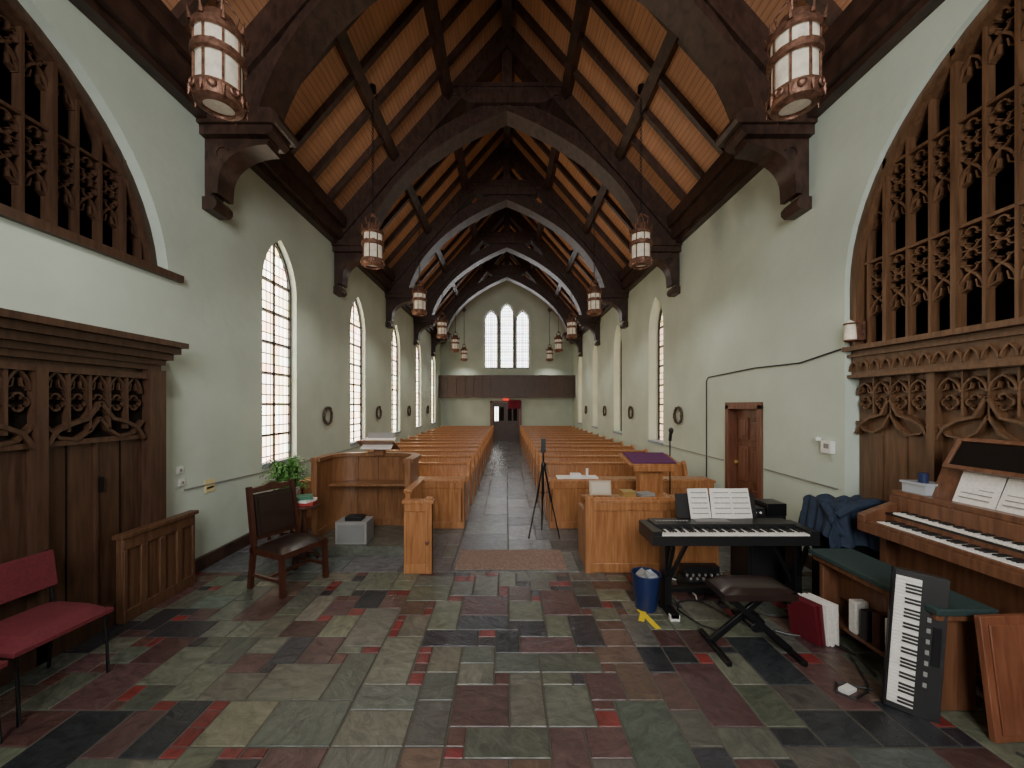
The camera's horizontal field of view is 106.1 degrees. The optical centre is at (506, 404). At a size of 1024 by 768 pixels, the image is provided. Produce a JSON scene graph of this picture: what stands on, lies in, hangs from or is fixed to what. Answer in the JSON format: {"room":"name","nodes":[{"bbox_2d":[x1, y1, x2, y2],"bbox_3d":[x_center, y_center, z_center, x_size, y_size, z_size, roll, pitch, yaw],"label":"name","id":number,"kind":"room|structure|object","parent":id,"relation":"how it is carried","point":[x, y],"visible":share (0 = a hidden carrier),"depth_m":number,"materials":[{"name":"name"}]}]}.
{"room":"church interior","nodes":[
{"label":"church interior","id":0,"kind":"room"},
{"bbox_2d":[0,0,440,558],"bbox_3d":[-3.810,-0.910,8.300,0.900,5.420,22.600,0,0,0],"label":"wall","id":1,"kind":"structure","parent":0,"point":[214,388],"depth_m":4.22,"materials":[{"name":"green paint"}]},
{"bbox_2d":[0,0,183,282],"bbox_3d":[-3.460,-2.139,1.675,0.300,1.777,4.550,0,0,0],"label":"screen","id":2,"kind":"object","parent":1,"relation":"attached to","point":[126,213],"visible":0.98,"depth_m":2.96,"materials":[{"name":"brown wood"}]},
{"bbox_2d":[0,308,188,686],"bbox_3d":[-3.212,0.605,1.560,0.285,2.390,4.320,0,0,0],"label":"panelling","id":3,"kind":"object","parent":1,"relation":"attached to","point":[83,406],"visible":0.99,"depth_m":2.92,"materials":[{"name":"brown wood"}]},
{"bbox_2d":[205,478,214,492],"bbox_3d":[-3.353,0.910,4.350,0.013,0.140,0.140,0,0,0],"label":"wall outlet","id":4,"kind":"object","parent":1,"relation":"attached to","point":[208,488],"visible":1,"depth_m":4.34,"materials":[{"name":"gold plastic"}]},
{"bbox_2d":[195,511,299,573],"bbox_3d":[-3.340,1.730,11.630,0.040,0.140,15.940,0,0,0],"label":"baseboard","id":5,"kind":"structure","parent":1,"relation":"attached to","point":[210,558],"depth_m":4.48,"materials":[{"name":"brown wood"}]},
{"bbox_2d":[262,242,296,468],"bbox_3d":[-3.410,-0.785,5.720,0.140,3.330,0.860,0,0,0],"label":"window","id":6,"kind":"structure","parent":1,"relation":"in","point":[276,287],"depth_m":5.82,"materials":[{"name":"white glass"}]},
{"bbox_2d":[184,435,398,489],"bbox_3d":[-3.350,0.910,8.000,0.016,0.074,8.000,0,0,0],"label":"trim","id":7,"kind":"structure","parent":1,"relation":"attached to","point":[397,435],"depth_m":4.72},
{"bbox_2d":[322,406,332,425],"bbox_3d":[-3.317,0.202,7.149,0.061,0.361,0.362,0,0,0],"label":"wreath","id":8,"kind":"object","parent":1,"relation":"attached to","point":[327,407],"visible":1,"depth_m":7.09,"materials":[{"name":"plant"}]},
{"bbox_2d":[350,300,361,445],"bbox_3d":[-3.410,-0.785,8.700,0.140,3.330,0.860,0,0,0],"label":"window","id":9,"kind":"structure","parent":1,"relation":"in","point":[355,326],"depth_m":8.85,"materials":[{"name":"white glass"}]},
{"bbox_2d":[392,327,400,433],"bbox_3d":[-3.410,-0.785,11.680,0.140,3.330,0.860,0,0,0],"label":"window","id":10,"kind":"structure","parent":1,"relation":"in","point":[394,338],"depth_m":11.92,"materials":[{"name":"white glass"}]},
{"bbox_2d":[416,346,421,428],"bbox_3d":[-3.410,-0.785,14.660,0.140,3.330,0.860,0,0,0],"label":"window","id":11,"kind":"structure","parent":1,"relation":"in","point":[417,351],"depth_m":14.99,"materials":[{"name":"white glass"}]},
{"bbox_2d":[432,357,435,424],"bbox_3d":[-3.410,-0.785,17.640,0.140,3.330,0.860,0,0,0],"label":"window","id":12,"kind":"structure","parent":1,"relation":"in","point":[433,422],"depth_m":18.01,"materials":[{"name":"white glass"}]},
{"bbox_2d":[68,0,944,343],"bbox_3d":[0.000,-3.360,8.300,6.720,0.520,22.600,0,0,0],"label":"trim","id":13,"kind":"structure","parent":1,"relation":"attached to","point":[148,32],"depth_m":3.70,"materials":[{"name":"brown wood"}]},
{"bbox_2d":[331,26,681,296],"bbox_3d":[0.000,-4.755,7.580,6.756,5.190,0.420,0,0,0],"label":"roof truss","id":14,"kind":"object","parent":1,"relation":"attached to","point":[487,107],"depth_m":7.45,"materials":[{"name":"wood"}]},
{"bbox_2d":[384,140,628,328],"bbox_3d":[0.000,-4.755,10.780,6.756,5.190,0.420,0,0,0],"label":"roof truss","id":15,"kind":"object","parent":1,"relation":"attached to","point":[492,196],"depth_m":10.65,"materials":[{"name":"wood"}]},
{"bbox_2d":[196,0,817,219],"bbox_3d":[0.000,-4.755,4.370,6.756,5.190,0.420,0,0,0],"label":"roof truss","id":16,"kind":"object","parent":1,"relation":"attached to","point":[286,38],"depth_m":4.26,"materials":[{"name":"wood"}]},
{"bbox_2d":[413,208,600,345],"bbox_3d":[0.000,-4.755,13.980,6.756,5.190,0.420,0,0,0],"label":"roof truss","id":17,"kind":"object","parent":1,"relation":"attached to","point":[496,243],"depth_m":13.85,"materials":[{"name":"wood"}]},
{"bbox_2d":[431,252,582,356],"bbox_3d":[0.000,-4.755,17.200,6.756,5.190,0.420,0,0,0],"label":"roof truss","id":18,"kind":"object","parent":1,"relation":"attached to","point":[538,286],"depth_m":17.07,"materials":[{"name":"wood"}]},
{"bbox_2d":[162,0,851,318],"bbox_3d":[0.000,-5.630,8.300,6.720,4.060,22.600,0,0,0],"label":"ceiling","id":19,"kind":"structure","parent":0,"point":[378,17],"depth_m":6.49,"materials":[{"name":"wood"}]},
{"bbox_2d":[186,0,249,124],"bbox_3d":[-2.100,-3.578,2.810,0.373,2.845,0.374,0,0,0],"label":"hanging lantern","id":20,"kind":"object","parent":19,"relation":"hanging from","point":[218,50],"visible":1,"depth_m":2.71,"materials":[{"name":"glass"}]},
{"bbox_2d":[360,83,384,269],"bbox_3d":[-2.100,-3.578,6.030,0.373,2.845,0.374,0,0,0],"label":"hanging lantern","id":21,"kind":"object","parent":19,"relation":"hanging from","point":[372,243],"visible":1,"depth_m":5.93,"materials":[{"name":"brown metal"}]},
{"bbox_2d":[412,196,426,315],"bbox_3d":[-2.100,-3.578,9.250,0.373,2.845,0.374,0,0,0],"label":"hanging lantern","id":22,"kind":"object","parent":19,"relation":"hanging from","point":[419,299],"visible":1,"depth_m":9.15,"materials":[{"name":"brown metal"}]},
{"bbox_2d":[436,250,447,338],"bbox_3d":[-2.100,-3.578,12.470,0.373,2.845,0.374,0,0,0],"label":"hanging lantern","id":23,"kind":"object","parent":19,"relation":"hanging from","point":[442,322],"visible":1,"depth_m":12.37,"materials":[{"name":"brown metal"}]},
{"bbox_2d":[451,282,459,351],"bbox_3d":[-2.100,-3.578,15.690,0.373,2.845,0.374,0,0,0],"label":"hanging lantern","id":24,"kind":"object","parent":19,"relation":"hanging from","point":[455,343],"visible":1,"depth_m":15.59,"materials":[{"name":"brown metal"}]},
{"bbox_2d":[460,307,467,360],"bbox_3d":[-2.100,-3.578,18.910,0.373,2.845,0.374,0,0,0],"label":"hanging lantern","id":25,"kind":"object","parent":19,"relation":"hanging from","point":[464,350],"visible":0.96,"depth_m":18.79,"materials":[{"name":"brown metal"}]},
{"bbox_2d":[546,308,552,360],"bbox_3d":[2.100,-3.578,18.910,0.373,2.845,0.374,0,0,0],"label":"hanging lantern","id":26,"kind":"object","parent":19,"relation":"hanging from","point":[549,352],"visible":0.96,"depth_m":18.79,"materials":[{"name":"brown metal"}]},
{"bbox_2d":[554,282,562,351],"bbox_3d":[2.100,-3.578,15.690,0.373,2.845,0.374,0,0,0],"label":"hanging lantern","id":27,"kind":"object","parent":19,"relation":"hanging from","point":[558,339],"visible":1,"depth_m":15.58,"materials":[{"name":"brown metal"}]},
{"bbox_2d":[566,250,576,338],"bbox_3d":[2.100,-3.578,12.470,0.373,2.845,0.374,0,0,0],"label":"hanging lantern","id":28,"kind":"object","parent":19,"relation":"hanging from","point":[571,327],"visible":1,"depth_m":12.36,"materials":[{"name":"brown metal"}]},
{"bbox_2d":[586,196,601,315],"bbox_3d":[2.100,-3.578,9.250,0.373,2.845,0.374,0,0,0],"label":"hanging lantern","id":29,"kind":"object","parent":19,"relation":"hanging from","point":[594,299],"visible":0.99,"depth_m":9.14,"materials":[{"name":"brown metal"}]},
{"bbox_2d":[629,83,653,269],"bbox_3d":[2.100,-3.578,6.030,0.373,2.845,0.374,0,0,0],"label":"hanging lantern","id":30,"kind":"object","parent":19,"relation":"hanging from","point":[640,245],"visible":0.98,"depth_m":5.93,"materials":[{"name":"brown metal"}]},
{"bbox_2d":[764,0,827,124],"bbox_3d":[2.100,-3.578,2.810,0.373,2.845,0.374,0,0,0],"label":"hanging lantern","id":31,"kind":"object","parent":19,"relation":"hanging from","point":[795,49],"visible":1,"depth_m":2.71,"materials":[{"name":"brown metal"}]},
{"bbox_2d":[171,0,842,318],"bbox_3d":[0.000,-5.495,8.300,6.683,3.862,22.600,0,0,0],"label":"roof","id":32,"kind":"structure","parent":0,"point":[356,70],"depth_m":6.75,"materials":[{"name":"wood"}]},
{"bbox_2d":[441,261,572,426],"bbox_3d":[0.000,-2.830,19.675,6.720,9.260,0.150,0,0,0],"label":"wall","id":33,"kind":"structure","parent":0,"point":[454,411],"depth_m":19.60,"materials":[{"name":"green paint"}]},
{"bbox_2d":[483,309,499,368],"bbox_3d":[-0.800,-3.375,19.645,0.860,3.050,0.190,0,0,0],"label":"window","id":34,"kind":"structure","parent":33,"relation":"in","point":[491,350],"depth_m":19.74,"materials":[{"name":"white glass"}]},
{"bbox_2d":[490,401,521,439],"bbox_3d":[-0.050,0.790,19.558,1.600,2.020,0.075,0,0,0],"label":"door","id":35,"kind":"structure","parent":33,"relation":"in","point":[506,422],"depth_m":19.54,"materials":[{"name":"brown wood"}]},
{"bbox_2d":[508,400,520,408],"bbox_3d":[0.380,-0.025,19.460,0.640,0.450,0.080,0,0,0],"label":"curtain","id":36,"kind":"object","parent":35,"relation":"hanging from","point":[514,404],"visible":1,"depth_m":19.43,"materials":[{"name":"fabric"}]},
{"bbox_2d":[438,375,574,397],"bbox_3d":[0.000,-0.910,19.215,6.700,1.100,0.750,0,0,0],"label":"gallery balcony","id":37,"kind":"object","parent":33,"relation":"attached to","point":[449,386],"visible":1,"depth_m":18.90,"materials":[{"name":"brown wood"}]},
{"bbox_2d":[498,302,514,368],"bbox_3d":[0.000,-3.550,19.645,0.860,3.400,0.190,0,0,0],"label":"window","id":38,"kind":"structure","parent":33,"relation":"in","point":[507,331],"depth_m":19.74,"materials":[{"name":"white glass"}]},
{"bbox_2d":[514,309,530,368],"bbox_3d":[0.800,-3.375,19.645,0.860,3.050,0.190,0,0,0],"label":"window","id":39,"kind":"structure","parent":33,"relation":"in","point":[522,355],"depth_m":19.74,"materials":[{"name":"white glass"}]},
{"bbox_2d":[0,440,1023,767],"bbox_3d":[0.000,1.900,8.300,6.720,0.200,22.600,0,0,0],"label":"floor","id":40,"kind":"structure","parent":0,"point":[370,663],"depth_m":2.53,"materials":[{"name":"stone"}]},
{"bbox_2d":[0,550,113,727],"bbox_3d":[-2.953,1.400,2.402,0.508,0.803,0.500,0,0,6],"label":"chair","id":41,"kind":"object","parent":40,"relation":"on","point":[21,633],"visible":1,"depth_m":2.43,"materials":[{"name":"fabric"}]},
{"bbox_2d":[112,510,198,623],"bbox_3d":[-3.170,1.433,3.520,0.090,0.735,0.780,0,0,0],"label":"railing panel","id":42,"kind":"object","parent":40,"relation":"on","point":[155,561],"visible":1,"depth_m":3.43,"materials":[{"name":"brown wood"}]},
{"bbox_2d":[267,529,294,540],"bbox_3d":[-2.800,1.550,4.900,0.320,0.500,0.320,0,0,0],"label":"plant stand","id":43,"kind":"object","parent":40,"relation":"on","point":[291,530],"visible":0.07,"depth_m":4.76,"materials":[{"name":"brown wood"}]},
{"bbox_2d":[259,455,310,494],"bbox_3d":[-2.801,0.982,4.906,0.625,0.636,0.638,0,0,0],"label":"potted fern","id":44,"kind":"object","parent":43,"relation":"on","point":[282,471],"visible":0.54,"depth_m":4.82,"materials":[{"name":"green plant"}]},
{"bbox_2d":[245,479,328,598],"bbox_3d":[-2.227,1.298,3.912,0.558,1.010,0.518,0,0,24],"label":"wooden chair","id":45,"kind":"object","parent":40,"relation":"on","point":[273,512],"visible":1,"depth_m":3.87,"materials":[{"name":"brown wood"}]},
{"bbox_2d":[298,502,319,562],"bbox_3d":[-2.330,1.464,4.420,0.340,0.648,0.340,0,0,0],"label":"side table","id":46,"kind":"object","parent":40,"relation":"on","point":[304,527],"visible":0.55,"depth_m":4.39,"materials":[{"name":"brown wood"}]},
{"bbox_2d":[296,493,317,505],"bbox_3d":[-2.330,1.090,4.420,0.268,0.098,0.239,0,0,0],"label":"book stack","id":47,"kind":"object","parent":46,"relation":"on","point":[302,499],"visible":0.69,"depth_m":4.35,"materials":[{"name":"paper"}]},
{"bbox_2d":[309,525,403,555],"bbox_3d":[-1.820,1.745,5.050,1.360,0.110,0.900,0,0,0],"label":"platform","id":48,"kind":"object","parent":40,"relation":"on","point":[388,540],"depth_m":4.63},
{"bbox_2d":[335,514,373,543],"bbox_3d":[-1.890,1.530,4.786,0.380,0.320,0.268,0,0,0],"label":"box","id":49,"kind":"object","parent":48,"relation":"on","point":[351,528],"visible":1,"depth_m":4.66,"materials":[{"name":"grey plastic"}]},
{"bbox_2d":[310,433,420,535],"bbox_3d":[-1.820,1.042,5.124,1.320,1.297,0.808,0,0,0],"label":"pulpit","id":50,"kind":"object","parent":40,"relation":"on","point":[374,483],"visible":0.74,"depth_m":5.39,"materials":[{"name":"brown wood"}]},
{"bbox_2d":[299,476,465,528],"bbox_3d":[-1.820,1.445,5.747,2.440,0.710,0.305,0,0,0],"label":"panel","id":51,"kind":"object","parent":40,"relation":"on","point":[448,492],"visible":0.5,"depth_m":5.62,"materials":[{"name":"brown wood"}]},
{"bbox_2d":[402,479,434,573],"bbox_3d":[-0.950,1.360,4.428,0.340,0.880,0.685,0,0,0],"label":"stall","id":52,"kind":"object","parent":40,"relation":"on","point":[418,512],"visible":1,"depth_m":4.12,"materials":[{"name":"brown wood"}]},
{"bbox_2d":[366,449,477,493],"bbox_3d":[-1.820,1.371,8.140,2.400,0.858,0.660,0,0,0],"label":"pew","id":53,"kind":"object","parent":40,"relation":"on","point":[422,452],"visible":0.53,"depth_m":8.27,"materials":[{"name":"brown wood"}]},
{"bbox_2d":[395,441,482,476],"bbox_3d":[-1.820,1.371,9.900,2.400,0.858,0.660,0,0,0],"label":"pew","id":54,"kind":"object","parent":40,"relation":"on","point":[481,442],"visible":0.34,"depth_m":10.03,"materials":[{"name":"brown wood"}]},
{"bbox_2d":[399,445,480,484],"bbox_3d":[-1.820,1.371,9.020,2.400,0.858,0.660,0,0,0],"label":"pew","id":55,"kind":"object","parent":40,"relation":"on","point":[479,446],"visible":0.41,"depth_m":9.17,"materials":[{"name":"brown wood"}]},
{"bbox_2d":[400,438,484,470],"bbox_3d":[-1.820,1.371,10.780,2.400,0.858,0.660,0,0,0],"label":"pew","id":56,"kind":"object","parent":40,"relation":"on","point":[401,439],"visible":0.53,"depth_m":10.91,"materials":[{"name":"brown wood"}]},
{"bbox_2d":[418,461,470,518],"bbox_3d":[-1.820,1.371,6.380,2.400,0.858,0.660,0,0,0],"label":"pew","id":57,"kind":"object","parent":40,"relation":"on","point":[424,468],"visible":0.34,"depth_m":6.53,"materials":[{"name":"brown wood"}]},
{"bbox_2d":[418,454,474,504],"bbox_3d":[-1.820,1.371,7.260,2.400,0.858,0.660,0,0,0],"label":"pew","id":58,"kind":"object","parent":40,"relation":"on","point":[424,458],"visible":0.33,"depth_m":7.39,"materials":[{"name":"brown wood"}]},
{"bbox_2d":[408,436,486,465],"bbox_3d":[-1.820,1.371,11.660,2.400,0.858,0.660,0,0,0],"label":"pew","id":59,"kind":"object","parent":40,"relation":"on","point":[409,437],"visible":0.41,"depth_m":11.79,"materials":[{"name":"brown wood"}]},
{"bbox_2d":[415,434,487,460],"bbox_3d":[-1.820,1.371,12.540,2.400,0.858,0.660,0,0,0],"label":"pew","id":60,"kind":"object","parent":40,"relation":"on","point":[416,435],"visible":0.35,"depth_m":12.70,"materials":[{"name":"brown wood"}]},
{"bbox_2d":[426,430,489,454],"bbox_3d":[-1.820,1.371,14.300,2.400,0.858,0.660,0,0,0],"label":"pew","id":61,"kind":"object","parent":40,"relation":"on","point":[427,431],"visible":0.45,"depth_m":14.43,"materials":[{"name":"brown wood"}]},
{"bbox_2d":[431,429,490,451],"bbox_3d":[-1.820,1.371,15.180,2.400,0.858,0.660,0,0,0],"label":"pew","id":62,"kind":"object","parent":40,"relation":"on","point":[431,429],"visible":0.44,"depth_m":15.32,"materials":[{"name":"brown wood"}]},
{"bbox_2d":[455,549,566,569],"bbox_3d":[0.045,1.790,4.475,1.230,0.019,0.550,0,0,0],"label":"entrance mat","id":63,"kind":"object","parent":40,"relation":"on","point":[496,559],"visible":1,"depth_m":4.42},
{"bbox_2d":[528,438,559,538],"bbox_3d":[0.552,1.126,5.250,0.377,1.332,0.433,0,0,30],"label":"camera tripod","id":64,"kind":"object","parent":40,"relation":"on","point":[543,440],"visible":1,"depth_m":5.25,"materials":[{"name":"black metal"}]},
{"bbox_2d":[522,429,582,449],"bbox_3d":[1.820,1.371,15.180,2.400,0.858,0.660,0,0,0],"label":"pew","id":65,"kind":"object","parent":40,"relation":"on","point":[522,429],"visible":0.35,"depth_m":15.32,"materials":[{"name":"brown wood"}]},
{"bbox_2d":[523,430,587,452],"bbox_3d":[1.820,1.371,14.300,2.400,0.858,0.660,0,0,0],"label":"pew","id":66,"kind":"object","parent":40,"relation":"on","point":[586,431],"visible":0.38,"depth_m":14.43,"materials":[{"name":"brown wood"}]},
{"bbox_2d":[524,432,592,457],"bbox_3d":[1.820,1.371,13.420,2.400,0.858,0.660,0,0,0],"label":"pew","id":67,"kind":"object","parent":40,"relation":"on","point":[525,433],"visible":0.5,"depth_m":13.55,"materials":[{"name":"brown wood"}]},
{"bbox_2d":[526,434,598,461],"bbox_3d":[1.820,1.371,12.540,2.400,0.858,0.660,0,0,0],"label":"pew","id":68,"kind":"object","parent":40,"relation":"on","point":[529,435],"visible":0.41,"depth_m":12.70,"materials":[{"name":"brown wood"}]},
{"bbox_2d":[527,436,605,465],"bbox_3d":[1.820,1.371,11.660,2.400,0.858,0.660,0,0,0],"label":"pew","id":69,"kind":"object","parent":40,"relation":"on","point":[528,437],"visible":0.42,"depth_m":11.79,"materials":[{"name":"brown wood"}]},
{"bbox_2d":[529,438,613,470],"bbox_3d":[1.820,1.371,10.780,2.400,0.858,0.660,0,0,0],"label":"pew","id":70,"kind":"object","parent":40,"relation":"on","point":[530,439],"visible":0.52,"depth_m":10.91,"materials":[{"name":"brown wood"}]},
{"bbox_2d":[530,441,622,476],"bbox_3d":[1.820,1.371,9.900,2.400,0.858,0.660,0,0,0],"label":"pew","id":71,"kind":"object","parent":40,"relation":"on","point":[532,443],"visible":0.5,"depth_m":10.03,"materials":[{"name":"brown wood"}]},
{"bbox_2d":[539,454,624,504],"bbox_3d":[1.820,1.371,7.260,2.400,0.858,0.660,0,0,0],"label":"pew","id":72,"kind":"object","parent":40,"relation":"on","point":[548,458],"visible":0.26,"depth_m":7.41,"materials":[{"name":"brown wood"}]},
{"bbox_2d":[533,445,634,484],"bbox_3d":[1.820,1.371,9.020,2.400,0.858,0.660,0,0,0],"label":"pew","id":73,"kind":"object","parent":40,"relation":"on","point":[631,447],"visible":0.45,"depth_m":9.17,"materials":[{"name":"brown wood"}]},
{"bbox_2d":[535,449,647,490],"bbox_3d":[1.820,1.371,8.140,2.400,0.858,0.660,0,0,0],"label":"pew","id":74,"kind":"object","parent":40,"relation":"on","point":[537,452],"visible":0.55,"depth_m":8.27,"materials":[{"name":"brown wood"}]},
{"bbox_2d":[543,461,687,518],"bbox_3d":[1.820,1.371,6.380,2.400,0.858,0.660,0,0,0],"label":"pew","id":75,"kind":"object","parent":40,"relation":"on","point":[554,468],"visible":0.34,"depth_m":6.53,"materials":[{"name":"brown wood"}]},
{"bbox_2d":[547,476,715,528],"bbox_3d":[1.820,1.445,5.747,2.440,0.710,0.305,0,0,0],"label":"pew","id":76,"kind":"object","parent":40,"relation":"on","point":[565,493],"visible":0.47,"depth_m":5.62,"materials":[{"name":"brown wood"}]},
{"bbox_2d":[556,468,598,478],"bbox_3d":[1.050,1.019,5.770,0.600,0.138,0.220,0,0,0],"label":"papers","id":77,"kind":"object","parent":76,"relation":"on","point":[572,475],"visible":1,"depth_m":5.70,"materials":[{"name":"paper"}]},
{"bbox_2d":[631,567,660,612],"bbox_3d":[1.235,1.633,3.420,0.252,0.335,0.252,0,0,0],"label":"waste bin","id":78,"kind":"object","parent":40,"relation":"on","point":[646,581],"visible":1,"depth_m":3.34,"materials":[{"name":"blue plastic"}]},
{"bbox_2d":[578,494,718,572],"bbox_3d":[1.570,1.390,4.380,1.460,0.820,0.540,0,0,0],"label":"wooden pew front","id":79,"kind":"object","parent":40,"relation":"on","point":[610,540],"visible":0.66,"depth_m":4.15,"materials":[{"name":"brown wood"}]},
{"bbox_2d":[589,480,610,495],"bbox_3d":[1.040,0.932,4.331,0.240,0.176,0.137,0,0,0],"label":"card holder","id":80,"kind":"object","parent":79,"relation":"on","point":[596,487],"visible":0.93,"depth_m":4.28,"materials":[{"name":"white"}]},
{"bbox_2d":[619,489,654,496],"bbox_3d":[1.468,0.988,4.329,0.375,0.055,0.179,0,0,0],"label":"books","id":81,"kind":"object","parent":79,"relation":"on","point":[624,492],"visible":0.96,"depth_m":4.27,"materials":[{"name":"paper"}]},
{"bbox_2d":[637,609,660,628],"bbox_3d":[1.155,1.796,3.235,0.125,0.007,0.301,0,0,-8],"label":"tape","id":82,"kind":"object","parent":40,"relation":"on","point":[643,615],"visible":0.93,"depth_m":3.22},
{"bbox_2d":[619,452,680,493],"bbox_3d":[1.870,1.225,5.074,0.660,1.149,0.458,0,0,0],"label":"lectern","id":83,"kind":"object","parent":40,"relation":"on","point":[649,467],"visible":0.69,"depth_m":4.98,"materials":[{"name":"brown wood"}]},
{"bbox_2d":[668,428,673,493],"bbox_3d":[2.300,1.055,5.430,0.240,1.490,0.240,0,0,0],"label":"microphone stand","id":84,"kind":"object","parent":40,"relation":"on","point":[670,430],"visible":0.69,"depth_m":5.42,"materials":[{"name":"black metal"}]},
{"bbox_2d":[677,563,720,593],"bbox_3d":[1.920,1.700,3.780,0.400,0.200,0.240,0,0,0],"label":"mixer","id":85,"kind":"object","parent":40,"relation":"on","point":[689,573],"visible":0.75,"depth_m":3.80,"materials":[{"name":"black plastic"}]},
{"bbox_2d":[639,493,819,620],"bbox_3d":[1.920,1.316,3.416,1.400,0.968,0.431,0,0,0],"label":"digital piano","id":86,"kind":"object","parent":40,"relation":"on","point":[684,531],"visible":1,"depth_m":3.34,"materials":[{"name":"black plastic"}]},
{"bbox_2d":[687,488,752,518],"bbox_3d":[1.980,0.915,3.585,0.586,0.263,0.090,0,0,0],"label":"sheet music","id":87,"kind":"object","parent":86,"relation":"on","point":[734,503],"visible":1,"depth_m":3.58,"materials":[{"name":"paper"}]},
{"bbox_2d":[699,575,807,666],"bbox_3d":[1.790,1.546,2.840,0.555,0.502,0.400,0,0,0],"label":"bench","id":88,"kind":"object","parent":40,"relation":"on","point":[755,590],"visible":1,"depth_m":2.77,"materials":[{"name":"brown leather"}]},
{"bbox_2d":[730,499,786,584],"bbox_3d":[2.460,1.380,3.880,0.520,0.840,0.340,0,0,0],"label":"amplifier","id":89,"kind":"object","parent":40,"relation":"on","point":[744,560],"visible":0.3,"depth_m":3.74,"materials":[{"name":"black plastic"}]},
{"bbox_2d":[787,593,838,646],"bbox_3d":[2.334,1.640,2.946,0.200,0.312,0.252,0,0,-20],"label":"binders","id":90,"kind":"object","parent":40,"relation":"on","point":[814,618],"visible":0.94,"depth_m":2.87,"materials":[{"name":"paper"}]},
{"bbox_2d":[812,533,879,596],"bbox_3d":[3.030,1.350,3.435,0.380,0.900,0.310,0,0,0],"label":"chair","id":91,"kind":"object","parent":40,"relation":"on","point":[824,541],"visible":0.02,"depth_m":3.48,"materials":[{"name":"wood"}]},
{"bbox_2d":[798,494,886,551],"bbox_3d":[3.020,1.145,3.440,0.590,0.716,0.488,0,0,0],"label":"jacket","id":92,"kind":"object","parent":91,"relation":"on","point":[833,517],"visible":0.73,"depth_m":3.26,"materials":[{"name":"fabric"}]},
{"bbox_2d":[672,576,1023,757],"bbox_3d":[2.089,1.788,2.801,1.433,0.020,2.411,0,0,0],"label":"floor cables","id":93,"kind":"object","parent":40,"relation":"on","point":[846,689],"visible":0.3,"depth_m":2.66,"materials":[{"name":"black plastic"}]},
{"bbox_2d":[808,549,998,710],"bbox_3d":[2.615,1.480,2.650,0.350,0.640,0.940,0,0,0],"label":"bench","id":94,"kind":"object","parent":40,"relation":"on","point":[855,581],"visible":0.67,"depth_m":2.61,"materials":[{"name":"brown wood"}]},
{"bbox_2d":[881,565,949,723],"bbox_3d":[2.410,1.401,2.275,0.289,0.826,0.163,0,0,38],"label":"keyboard","id":95,"kind":"object","parent":40,"relation":"on","point":[915,643],"visible":1,"depth_m":2.25,"materials":[{"name":"black plastic"}]},
{"bbox_2d":[857,437,1023,681],"bbox_3d":[3.085,1.018,2.325,0.530,1.565,1.550,0,0,0],"label":"organ console","id":96,"kind":"object","parent":40,"relation":"on","point":[980,550],"visible":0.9,"depth_m":2.59,"materials":[{"name":"brown wood"}]},
{"bbox_2d":[899,472,937,495],"bbox_3d":[3.220,0.600,2.975,0.180,0.160,0.190,0,0,0],"label":"tub","id":97,"kind":"object","parent":96,"relation":"on","point":[922,486],"visible":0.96,"depth_m":2.93,"materials":[{"name":"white plastic"}]},
{"bbox_2d":[952,471,1023,515],"bbox_3d":[3.215,0.565,2.261,0.111,0.234,0.952,0,0,0],"label":"sheet music","id":98,"kind":"object","parent":96,"relation":"on","point":[977,489],"visible":0.95,"depth_m":2.55,"materials":[{"name":"paper"}]},
{"bbox_2d":[974,613,1023,743],"bbox_3d":[2.760,1.480,2.097,0.340,0.639,0.102,0,0,-4],"label":"panel board","id":99,"kind":"object","parent":40,"relation":"on","point":[1000,637],"visible":1,"depth_m":2.08,"materials":[{"name":"wood"}]},
{"bbox_2d":[573,0,1013,554],"bbox_3d":[3.810,-0.910,8.300,0.900,5.420,22.600,0,0,0],"label":"wall","id":100,"kind":"structure","parent":0,"point":[759,288],"depth_m":4.59,"materials":[{"name":"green paint"}]},
{"bbox_2d":[613,339,621,434],"bbox_3d":[3.480,-0.785,11.680,0.280,3.330,0.860,0,0,0],"label":"window","id":101,"kind":"structure","parent":100,"relation":"in","point":[615,432],"depth_m":12.07,"materials":[{"name":"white glass"}]},
{"bbox_2d":[648,309,662,445],"bbox_3d":[3.480,-0.785,8.700,0.280,3.330,0.860,0,0,0],"label":"window","id":102,"kind":"structure","parent":100,"relation":"in","point":[659,441],"depth_m":9.06,"materials":[{"name":"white glass"}]},
{"bbox_2d":[725,402,762,498],"bbox_3d":[3.422,0.880,5.465,0.185,1.840,0.830,0,0,0],"label":"door","id":103,"kind":"structure","parent":100,"relation":"in","point":[743,420],"depth_m":5.56,"materials":[{"name":"brown wood"}]},
{"bbox_2d":[662,444,837,489],"bbox_3d":[3.348,0.840,6.450,0.016,0.034,5.100,0,0,0],"label":"trim","id":104,"kind":"structure","parent":100,"relation":"attached to","point":[662,444],"depth_m":4.66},
{"bbox_2d":[706,348,841,476],"bbox_3d":[3.348,0.366,5.164,0.018,1.868,2.610,0,0,0],"label":"cable","id":105,"kind":"object","parent":100,"relation":"attached to","point":[840,348],"visible":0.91,"depth_m":5.30,"materials":[{"name":"black plastic"}]},
{"bbox_2d":[814,437,834,453],"bbox_3d":[3.330,0.420,4.044,0.060,0.160,0.208,0,0,0],"label":"thermostat","id":106,"kind":"object","parent":100,"relation":"attached to","point":[827,446],"visible":1,"depth_m":3.98,"materials":[{"name":"white paint"}]},
{"bbox_2d":[842,0,1023,501],"bbox_3d":[3.450,-0.614,1.692,0.220,4.827,4.305,0,0,0],"label":"organ screen","id":107,"kind":"object","parent":100,"relation":"attached to","point":[919,394],"visible":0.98,"depth_m":3.04,"materials":[{"name":"brown wood"}]},
{"bbox_2d":[843,320,865,341],"bbox_3d":[3.331,-0.716,3.710,0.158,0.208,0.116,0,0,0],"label":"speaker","id":108,"kind":"object","parent":107,"relation":"attached to","point":[854,331],"visible":1,"depth_m":3.67,"materials":[{"name":"brown"}]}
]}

